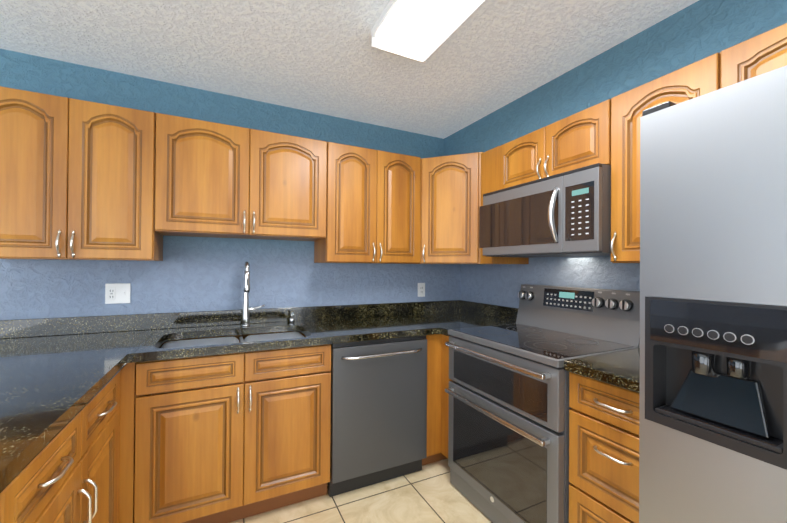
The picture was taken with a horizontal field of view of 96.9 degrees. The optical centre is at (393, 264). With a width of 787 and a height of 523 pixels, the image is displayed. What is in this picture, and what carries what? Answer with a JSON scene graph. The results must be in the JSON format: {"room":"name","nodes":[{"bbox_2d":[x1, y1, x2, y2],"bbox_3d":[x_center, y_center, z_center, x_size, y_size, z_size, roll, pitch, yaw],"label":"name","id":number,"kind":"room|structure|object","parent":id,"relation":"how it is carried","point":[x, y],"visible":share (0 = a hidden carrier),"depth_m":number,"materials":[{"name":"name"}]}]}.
{"room":"kitchen","nodes":[
{"label":"kitchen","id":0,"kind":"room"},
{"bbox_2d":[0,49,443,319],"bbox_3d":[-1.892,0.092,1.916,5.700,2.408,0.100,1,0,-26],"label":"wall","id":1,"kind":"structure","parent":0,"point":[196,274],"depth_m":2.20,"materials":[{"name":"blue paint"}]},
{"bbox_2d":[0,86,162,260],"bbox_3d":[-1.615,-0.413,1.791,0.685,0.774,0.367,1,0,-26],"label":"upper cabinet","id":2,"kind":"object","parent":1,"relation":"attached to","point":[77,179],"visible":1,"depth_m":1.67,"materials":[{"name":"brown wood"}]},
{"bbox_2d":[105,283,130,303],"bbox_3d":[-1.584,0.166,2.002,0.116,0.115,0.015,1,0,-26],"label":"outlet","id":3,"kind":"object","parent":1,"relation":"attached to","point":[116,293],"visible":1,"depth_m":2.00,"materials":[{"name":"white plastic"}]},
{"bbox_2d":[155,113,326,240],"bbox_3d":[-0.897,-0.482,2.146,0.912,0.620,0.367,1,0,-26],"label":"upper cabinet","id":4,"kind":"object","parent":1,"relation":"attached to","point":[215,180],"visible":1,"depth_m":1.99,"materials":[{"name":"brown wood"}]},
{"bbox_2d":[314,142,420,263],"bbox_3d":[-0.178,-0.398,2.502,0.690,0.774,0.367,1,0,-26],"label":"upper cabinet","id":5,"kind":"object","parent":1,"relation":"attached to","point":[372,205],"visible":1,"depth_m":2.35,"materials":[{"name":"brown wood"}]},
{"bbox_2d":[418,283,424,296],"bbox_3d":[0.233,0.210,2.905,0.070,0.115,0.008,1,0,-26],"label":"electrical outlet","id":6,"kind":"object","parent":1,"relation":"attached to","point":[421,289],"visible":1,"depth_m":2.90,"materials":[{"name":"white plastic"}]},
{"bbox_2d":[0,0,698,138],"bbox_3d":[-0.752,-1.167,-0.362,5.700,0.100,5.200,1,0,-26],"label":"ceiling","id":7,"kind":"structure","parent":0,"point":[482,60],"depth_m":1.77,"materials":[{"name":"white paint"}]},
{"bbox_2d":[371,0,484,62],"bbox_3d":[0.298,-1.050,1.144,0.290,0.098,1.230,1,0,-26],"label":"fluorescent light","id":8,"kind":"object","parent":7,"relation":"attached to","point":[421,31],"visible":1,"depth_m":1.47,"materials":[{"name":"white plastic"}]},
{"bbox_2d":[230,459,491,522],"bbox_3d":[-0.770,1.341,-0.378,5.700,0.100,5.200,1,0,-26],"label":"floor","id":9,"kind":"structure","parent":0,"point":[429,493],"depth_m":1.89,"materials":[{"name":"beige tile"}]},
{"bbox_2d":[0,370,120,522],"bbox_3d":[-1.212,0.857,0.895,0.629,0.872,0.840,1,0,-26],"label":"base cabinet","id":10,"kind":"object","parent":9,"relation":"on","point":[69,473],"visible":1,"depth_m":0.97,"materials":[{"name":"brown wood"}]},
{"bbox_2d":[0,356,131,492],"bbox_3d":[-1.188,0.399,0.842,0.720,0.040,1.084,1,0,-26],"label":"countertop","id":11,"kind":"structure","parent":10,"relation":"on","point":[57,374],"depth_m":0.98,"materials":[{"name":"black stone"}]},
{"bbox_2d":[119,331,330,522],"bbox_3d":[-0.896,0.866,1.979,0.940,0.872,0.662,1,0,-26],"label":"base cabinet","id":12,"kind":"object","parent":9,"relation":"on","point":[249,444],"visible":1,"depth_m":1.69,"materials":[{"name":"brown wood"}]},
{"bbox_2d":[0,300,517,367],"bbox_3d":[-0.552,0.364,2.074,2.950,0.135,0.799,1,0,-26],"label":"countertop","id":13,"kind":"structure","parent":12,"relation":"on","point":[24,343],"depth_m":2.03,"materials":[{"name":"black stone"}]},
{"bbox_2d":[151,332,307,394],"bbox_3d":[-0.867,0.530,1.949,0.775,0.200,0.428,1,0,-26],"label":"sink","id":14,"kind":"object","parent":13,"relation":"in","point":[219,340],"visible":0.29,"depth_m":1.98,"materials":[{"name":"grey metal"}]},
{"bbox_2d":[241,261,264,325],"bbox_3d":[-0.885,0.185,2.209,0.140,0.410,0.131,1,0,-26],"label":"faucet","id":15,"kind":"object","parent":13,"relation":"on","point":[245,312],"visible":1,"depth_m":2.21,"materials":[{"name":"silver metal"}]},
{"bbox_2d":[290,312,293,322],"bbox_3d":[-0.681,0.356,2.349,0.032,0.071,0.067,1,0,-26],"label":"soap dispenser","id":16,"kind":"object","parent":13,"relation":"on","point":[292,318],"visible":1,"depth_m":2.35,"materials":[{"name":"silver metal"}]},
{"bbox_2d":[328,335,426,496],"bbox_3d":[-0.187,0.874,2.299,0.606,0.870,0.661,1,0,-26],"label":"dishwasher","id":17,"kind":"object","parent":9,"relation":"on","point":[379,411],"visible":0.83,"depth_m":2.03,"materials":[{"name":"grey metal"}]},
{"bbox_2d":[422,334,452,465],"bbox_3d":[0.430,0.879,2.571,0.738,0.872,0.776,1,0,-26],"label":"base cabinet","id":18,"kind":"object","parent":9,"relation":"on","point":[438,379],"visible":0.1,"depth_m":2.23,"materials":[{"name":"brown wood"}]},
{"bbox_2d":[445,284,639,522],"bbox_3d":[0.769,0.722,1.879,0.712,1.183,0.763,1,0,-26],"label":"range","id":19,"kind":"object","parent":9,"relation":"on","point":[507,390],"visible":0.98,"depth_m":1.72,"materials":[{"name":"grey metal"}]},
{"bbox_2d":[569,372,638,522],"bbox_3d":[1.058,0.867,1.389,0.661,0.872,0.364,1,0,-26],"label":"drawers","id":20,"kind":"object","parent":9,"relation":"on","point":[604,451],"visible":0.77,"depth_m":1.29,"materials":[{"name":"brown wood"}]},
{"bbox_2d":[564,348,639,392],"bbox_3d":[1.063,0.362,1.393,0.658,0.135,0.365,1,0,-26],"label":"countertop","id":21,"kind":"structure","parent":20,"relation":"on","point":[621,369],"depth_m":1.33,"materials":[{"name":"black stone"}]},
{"bbox_2d":[639,65,786,522],"bbox_3d":[1.235,0.432,0.758,0.856,1.755,0.911,1,0,-26],"label":"fridge","id":22,"kind":"object","parent":9,"relation":"on","point":[713,326],"visible":1,"depth_m":0.86,"materials":[{"name":"silver metal"}]},
{"bbox_2d":[444,0,786,307],"bbox_3d":[1.660,0.112,0.839,0.288,2.408,4.980,1,0,-26],"label":"wall","id":23,"kind":"structure","parent":0,"point":[702,29],"depth_m":1.89,"materials":[{"name":"blue paint"}]},
{"bbox_2d":[419,146,528,263],"bbox_3d":[0.501,-0.387,2.586,0.621,0.764,0.818,1,0,-26],"label":"upper cabinet","id":24,"kind":"object","parent":23,"relation":"attached to","point":[454,189],"visible":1,"depth_m":2.42,"materials":[{"name":"brown wood"}]},
{"bbox_2d":[499,99,610,189],"bbox_3d":[0.955,-0.602,1.959,0.367,0.305,0.706,1,0,-26],"label":"upper cabinet","id":25,"kind":"object","parent":23,"relation":"attached to","point":[581,139],"visible":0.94,"depth_m":1.81,"materials":[{"name":"brown wood"}]},
{"bbox_2d":[479,163,610,257],"bbox_3d":[0.888,-0.250,1.973,0.460,0.397,0.792,1,0,-26],"label":"microwave","id":26,"kind":"object","parent":25,"relation":"attached to","point":[566,214],"visible":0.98,"depth_m":1.76,"materials":[{"name":"silver metal"}]},
{"bbox_2d":[610,52,720,262],"bbox_3d":[1.196,-0.382,1.468,0.367,0.749,0.383,1,0,-26],"label":"upper cabinet","id":27,"kind":"object","parent":23,"relation":"attached to","point":[701,77],"visible":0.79,"depth_m":1.49,"materials":[{"name":"brown wood"}]},
{"bbox_2d":[721,23,786,87],"bbox_3d":[1.486,-0.611,0.887,0.367,0.292,0.913,1,0,-26],"label":"upper cabinet","id":28,"kind":"object","parent":23,"relation":"attached to","point":[762,53],"visible":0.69,"depth_m":1.15,"materials":[{"name":"brown wood"}]}
]}

